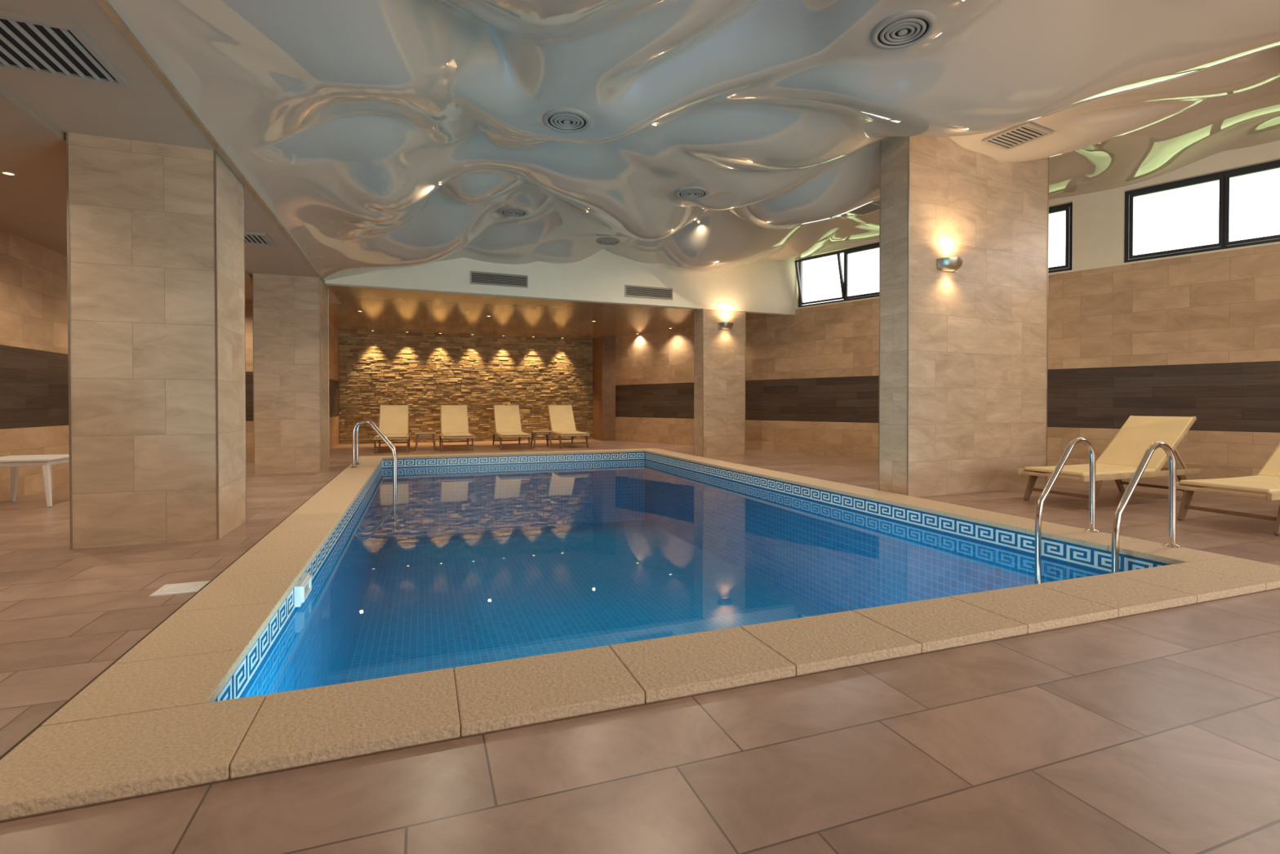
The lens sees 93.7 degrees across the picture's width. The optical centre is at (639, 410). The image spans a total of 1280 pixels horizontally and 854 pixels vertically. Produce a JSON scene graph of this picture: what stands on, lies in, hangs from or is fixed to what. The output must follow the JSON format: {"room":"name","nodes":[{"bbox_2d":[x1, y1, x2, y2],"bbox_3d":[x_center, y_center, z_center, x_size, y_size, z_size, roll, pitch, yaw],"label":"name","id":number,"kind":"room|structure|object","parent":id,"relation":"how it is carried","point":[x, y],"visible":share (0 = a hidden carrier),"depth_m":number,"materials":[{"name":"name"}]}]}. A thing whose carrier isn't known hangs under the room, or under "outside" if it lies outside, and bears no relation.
{"room":"indoor swimming pool","nodes":[
{"label":"indoor swimming pool","id":0,"kind":"room"},
{"bbox_2d":[0,228,69,501],"bbox_3d":[-5.845,-0.633,3.187,0.200,3.300,16.000,0,1,-20],"label":"wall","id":1,"kind":"structure","parent":0,"point":[34,364],"depth_m":7.05,"materials":[{"name":"tile"}]},
{"bbox_2d":[0,0,341,303],"bbox_3d":[-4.405,-2.024,3.697,2.865,0.150,16.000,0,1,-20],"label":"ceiling","id":2,"kind":"structure","parent":0,"point":[37,111],"depth_m":4.20,"materials":[{"name":"paint"}]},
{"bbox_2d":[0,170,17,176],"bbox_3d":[-5.216,-1.958,4.956,0.110,0.008,0.110,0,1,-20],"label":"recessed light","id":3,"kind":"object","parent":2,"relation":"in","point":[4,172],"visible":1,"depth_m":4.96,"materials":[{"name":"metal"}]},
{"bbox_2d":[0,9,129,87],"bbox_3d":[-3.304,-1.982,3.268,0.620,0.025,0.620,0,1,-20],"label":"ceiling vent","id":4,"kind":"object","parent":2,"relation":"in","point":[32,44],"visible":1,"depth_m":3.31,"materials":[{"name":"white metal"}]},
{"bbox_2d":[244,231,275,246],"bbox_3d":[-4.609,-2.021,7.028,0.500,0.025,0.500,0,1,-20],"label":"ceiling vent","id":5,"kind":"object","parent":2,"relation":"in","point":[251,237],"visible":0.52,"depth_m":7.08,"materials":[{"name":"white metal"}]},
{"bbox_2d":[244,301,338,460],"bbox_3d":[-8.310,-0.739,13.250,2.450,3.300,4.600,0,1,-20],"label":"wall","id":6,"kind":"structure","parent":0,"point":[333,331],"depth_m":11.21,"materials":[{"name":"stone"}]},
{"bbox_2d":[338,330,592,444],"bbox_3d":[-4.567,-0.780,17.145,7.650,3.300,0.240,0,1,-20],"label":"wall","id":7,"kind":"structure","parent":0,"point":[424,372],"depth_m":16.86,"materials":[{"name":"stone"}]},
{"bbox_2d":[324,248,795,315],"bbox_3d":[-0.791,-2.862,11.354,9.200,1.615,0.474,0,1,-20],"label":"ceiling bulkhead","id":8,"kind":"object","parent":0,"point":[765,286],"depth_m":11.37,"materials":[{"name":"white paint"}]},
{"bbox_2d":[470,271,528,288],"bbox_3d":[-2.475,-2.311,10.579,1.000,0.220,0.022,0,1,-22],"label":"ceiling vent","id":9,"kind":"object","parent":8,"relation":"in","point":[476,277],"visible":1,"depth_m":10.57,"materials":[{"name":"grey metal"}]},
{"bbox_2d":[625,284,672,299],"bbox_3d":[0.180,-2.297,11.647,1.000,0.220,0.022,0,1,-22],"label":"ceiling vent","id":10,"kind":"object","parent":8,"relation":"in","point":[632,291],"visible":1,"depth_m":11.64,"materials":[{"name":"grey metal"}]},
{"bbox_2d":[0,439,1279,853],"bbox_3d":[1.773,1.011,8.478,18.123,0.100,21.100,0,1,-20],"label":"floor","id":11,"kind":"structure","parent":0,"point":[1157,731],"depth_m":1.87,"materials":[{"name":"brown tile"}]},
{"bbox_2d":[0,453,69,506],"bbox_3d":[-6.398,0.735,6.299,0.604,0.501,0.604,0,1,-20],"label":"plastic table","id":12,"kind":"object","parent":11,"relation":"on","point":[46,461],"visible":0.72,"depth_m":6.13,"materials":[{"name":"white plastic"}]},
{"bbox_2d":[66,131,246,549],"bbox_3d":[-3.834,-0.506,4.857,0.912,3.010,0.792,0,1,-20],"label":"column","id":13,"kind":"structure","parent":11,"relation":"on","point":[156,231],"depth_m":4.51,"materials":[{"name":"tile"}]},
{"bbox_2d":[149,580,210,596],"bbox_3d":[-2.611,1.010,3.413,0.220,0.009,0.220,0,1,-20],"label":"lid","id":14,"kind":"object","parent":11,"relation":"on","point":[190,587],"visible":1,"depth_m":3.39,"materials":[{"name":"white plastic"}]},
{"bbox_2d":[252,272,329,474],"bbox_3d":[-5.514,-0.555,9.545,0.902,3.010,0.892,0,1,-20],"label":"column","id":15,"kind":"structure","parent":11,"relation":"on","point":[291,313],"depth_m":9.15,"materials":[{"name":"tile"}]},
{"bbox_2d":[373,404,409,453],"bbox_3d":[-5.691,0.392,13.829,0.695,1.050,1.935,0,1,-20],"label":"sun lounger","id":16,"kind":"object","parent":11,"relation":"on","point":[393,419],"visible":0.85,"depth_m":14.23,"materials":[{"name":"brown wood"}]},
{"bbox_2d":[414,431,435,450],"bbox_3d":[-4.952,0.706,13.849,0.453,0.402,0.453,0,1,-20],"label":"wooden side table","id":17,"kind":"object","parent":11,"relation":"on","point":[418,433],"visible":1,"depth_m":13.67,"materials":[{"name":"brown wood"}]},
{"bbox_2d":[439,404,474,451],"bbox_3d":[-4.395,0.387,14.301,0.695,1.050,1.935,0,1,-20],"label":"sun lounger","id":18,"kind":"object","parent":11,"relation":"on","point":[454,418],"visible":0.99,"depth_m":14.70,"materials":[{"name":"brown wood"}]},
{"bbox_2d":[491,404,531,449],"bbox_3d":[-3.183,0.382,14.743,0.695,1.050,1.935,0,1,-20],"label":"sun lounger","id":19,"kind":"object","parent":11,"relation":"on","point":[507,417],"visible":0.96,"depth_m":15.13,"materials":[{"name":"brown wood"}]},
{"bbox_2d":[530,430,551,448],"bbox_3d":[-2.434,0.696,14.766,0.453,0.402,0.453,0,1,-20],"label":"wooden side table","id":20,"kind":"object","parent":11,"relation":"on","point":[534,433],"visible":0.99,"depth_m":14.63,"materials":[{"name":"brown wood"}]},
{"bbox_2d":[547,404,589,448],"bbox_3d":[-1.867,0.377,15.221,0.695,1.050,1.935,0,1,-20],"label":"sun lounger","id":21,"kind":"object","parent":11,"relation":"on","point":[562,424],"visible":0.86,"depth_m":15.60,"materials":[{"name":"brown wood"}]},
{"bbox_2d":[592,336,615,440],"bbox_3d":[-1.009,-0.637,17.824,0.540,3.000,1.000,0,1,-20],"label":"pilaster","id":22,"kind":"object","parent":11,"relation":"on","point":[603,347],"depth_m":17.36,"materials":[{"name":"beige tile"}]},
{"bbox_2d":[0,448,1279,820],"bbox_3d":[-0.709,1.749,7.625,6.230,1.642,10.860,0,1,-20],"label":"swimming pool","id":23,"kind":"object","parent":11,"relation":"in","point":[509,589],"visible":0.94,"depth_m":4.94,"materials":[{"name":"liquid"}]},
{"bbox_2d":[350,419,398,533],"bbox_3d":[-4.384,1.076,9.936,0.690,1.840,0.650,0,1,-20],"label":"pool ladder","id":24,"kind":"object","parent":23,"relation":"attached to","point":[371,424],"visible":0.99,"depth_m":9.77,"materials":[{"name":"metal"}]},
{"bbox_2d":[1034,437,1181,584],"bbox_3d":[3.405,1.134,4.412,0.690,1.840,0.640,0,1,-20],"label":"pool ladder","id":25,"kind":"object","parent":23,"relation":"attached to","point":[1118,513],"visible":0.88,"depth_m":4.25,"materials":[{"name":"metal"}]},
{"bbox_2d":[693,308,746,456],"bbox_3d":[1.664,-0.581,12.514,0.982,3.000,0.422,0,1,-20],"label":"column","id":26,"kind":"structure","parent":11,"relation":"on","point":[719,354],"depth_m":12.33,"materials":[{"name":"stone"}]},
{"bbox_2d":[717,321,733,329],"bbox_3d":[1.779,-1.731,12.229,0.340,0.125,0.170,0,1,-20],"label":"wall sconce","id":27,"kind":"object","parent":26,"relation":"attached to","point":[726,325],"visible":1,"depth_m":12.19,"materials":[{"name":"metal"}]},
{"bbox_2d":[878,136,1048,497],"bbox_3d":[4.030,-1.252,7.392,2.450,4.450,0.424,0,1,-24],"label":"column","id":28,"kind":"structure","parent":11,"relation":"on","point":[963,354],"depth_m":7.06,"materials":[{"name":"tile"}]},
{"bbox_2d":[936,257,963,272],"bbox_3d":[3.587,-1.675,6.868,0.340,0.125,0.170,0,1,-24],"label":"wall sconce","id":29,"kind":"object","parent":28,"relation":"attached to","point":[946,264],"visible":1,"depth_m":6.83,"materials":[{"name":"metal"}]},
{"bbox_2d":[1017,415,1201,509],"bbox_3d":[5.159,0.528,6.583,1.935,0.929,0.695,0,1,-21],"label":"sun lounger","id":30,"kind":"object","parent":11,"relation":"on","point":[1122,457],"visible":0.87,"depth_m":6.61,"materials":[{"name":"brown wood"}]},
{"bbox_2d":[1176,442,1279,535],"bbox_3d":[5.821,0.540,5.406,1.935,0.929,0.695,0,1,-19],"label":"sun lounger","id":31,"kind":"object","parent":11,"relation":"on","point":[1267,481],"visible":0.91,"depth_m":5.27,"materials":[{"name":"brown wood"}]},
{"bbox_2d":[107,0,1279,339],"bbox_3d":[2.744,-2.869,8.791,15.591,1.654,20.700,0,1,-20],"label":"ceiling","id":32,"kind":"structure","parent":0,"point":[346,118],"depth_m":5.17,"materials":[{"name":"white paint"}]},
{"bbox_2d":[498,206,528,217],"bbox_3d":[-1.855,-2.916,8.809,0.430,0.044,0.430,0,1,-20],"label":"ceiling vent","id":33,"kind":"object","parent":32,"relation":"in","point":[511,211],"visible":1,"depth_m":8.76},
{"bbox_2d":[542,107,591,132],"bbox_3d":[-0.641,-2.551,5.274,0.430,0.044,0.430,0,1,-20],"label":"ceiling vent","id":34,"kind":"object","parent":32,"relation":"in","point":[560,119],"visible":1,"depth_m":5.24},
{"bbox_2d":[595,237,620,244],"bbox_3d":[-0.558,-2.981,10.568,0.430,0.044,0.430,0,1,-20],"label":"ceiling vent","id":35,"kind":"object","parent":32,"relation":"in","point":[605,241],"visible":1,"depth_m":10.50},
{"bbox_2d":[675,186,709,199],"bbox_3d":[0.669,-2.781,7.664,0.430,0.044,0.430,0,1,-20],"label":"ceiling vent","id":36,"kind":"object","parent":32,"relation":"in","point":[686,193],"visible":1,"depth_m":7.62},
{"bbox_2d":[847,201,879,215],"bbox_3d":[3.389,-3.066,9.077,0.500,0.025,0.500,0,1,-28],"label":"ceiling vent","id":37,"kind":"object","parent":32,"relation":"in","point":[873,206],"visible":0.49,"depth_m":9.14,"materials":[{"name":"white metal"}]},
{"bbox_2d":[870,9,937,48],"bbox_3d":[1.854,-2.684,4.233,0.430,0.044,0.430,0,1,-20],"label":"ceiling vent","id":38,"kind":"object","parent":32,"relation":"in","point":[902,29],"visible":1,"depth_m":4.20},
{"bbox_2d":[982,121,1053,150],"bbox_3d":[4.265,-3.102,6.788,0.500,0.025,0.500,0,1,-28],"label":"ceiling vent","id":39,"kind":"object","parent":32,"relation":"in","point":[1015,136],"visible":0.96,"depth_m":6.77,"materials":[{"name":"white metal"}]},
{"bbox_2d":[615,140,1279,479],"bbox_3d":[6.063,-1.406,10.145,0.250,4.700,22.542,-1,1,-42],"label":"wall","id":40,"kind":"structure","parent":0,"point":[1197,335],"depth_m":9.05,"materials":[{"name":"tile"}]},
{"bbox_2d":[794,242,879,307],"bbox_3d":[4.090,-2.737,12.099,0.315,1.060,2.162,-1,1,-42],"label":"window","id":41,"kind":"structure","parent":40,"relation":"in","point":[798,263],"depth_m":12.14,"materials":[{"name":"grey metal"}]},
{"bbox_2d":[1048,202,1072,273],"bbox_3d":[6.066,-2.716,10.101,0.085,1.060,2.049,-1,1,-42],"label":"window","id":42,"kind":"structure","parent":40,"relation":"in","point":[1068,207],"depth_m":9.37,"materials":[{"name":"grey metal"}]},
{"bbox_2d":[1124,160,1279,262],"bbox_3d":[8.906,-2.683,6.986,0.085,1.060,5.132,-1,1,-42],"label":"window","id":43,"kind":"structure","parent":40,"relation":"in","point":[1224,177],"depth_m":8.16,"materials":[{"name":"grey metal"}]}
]}

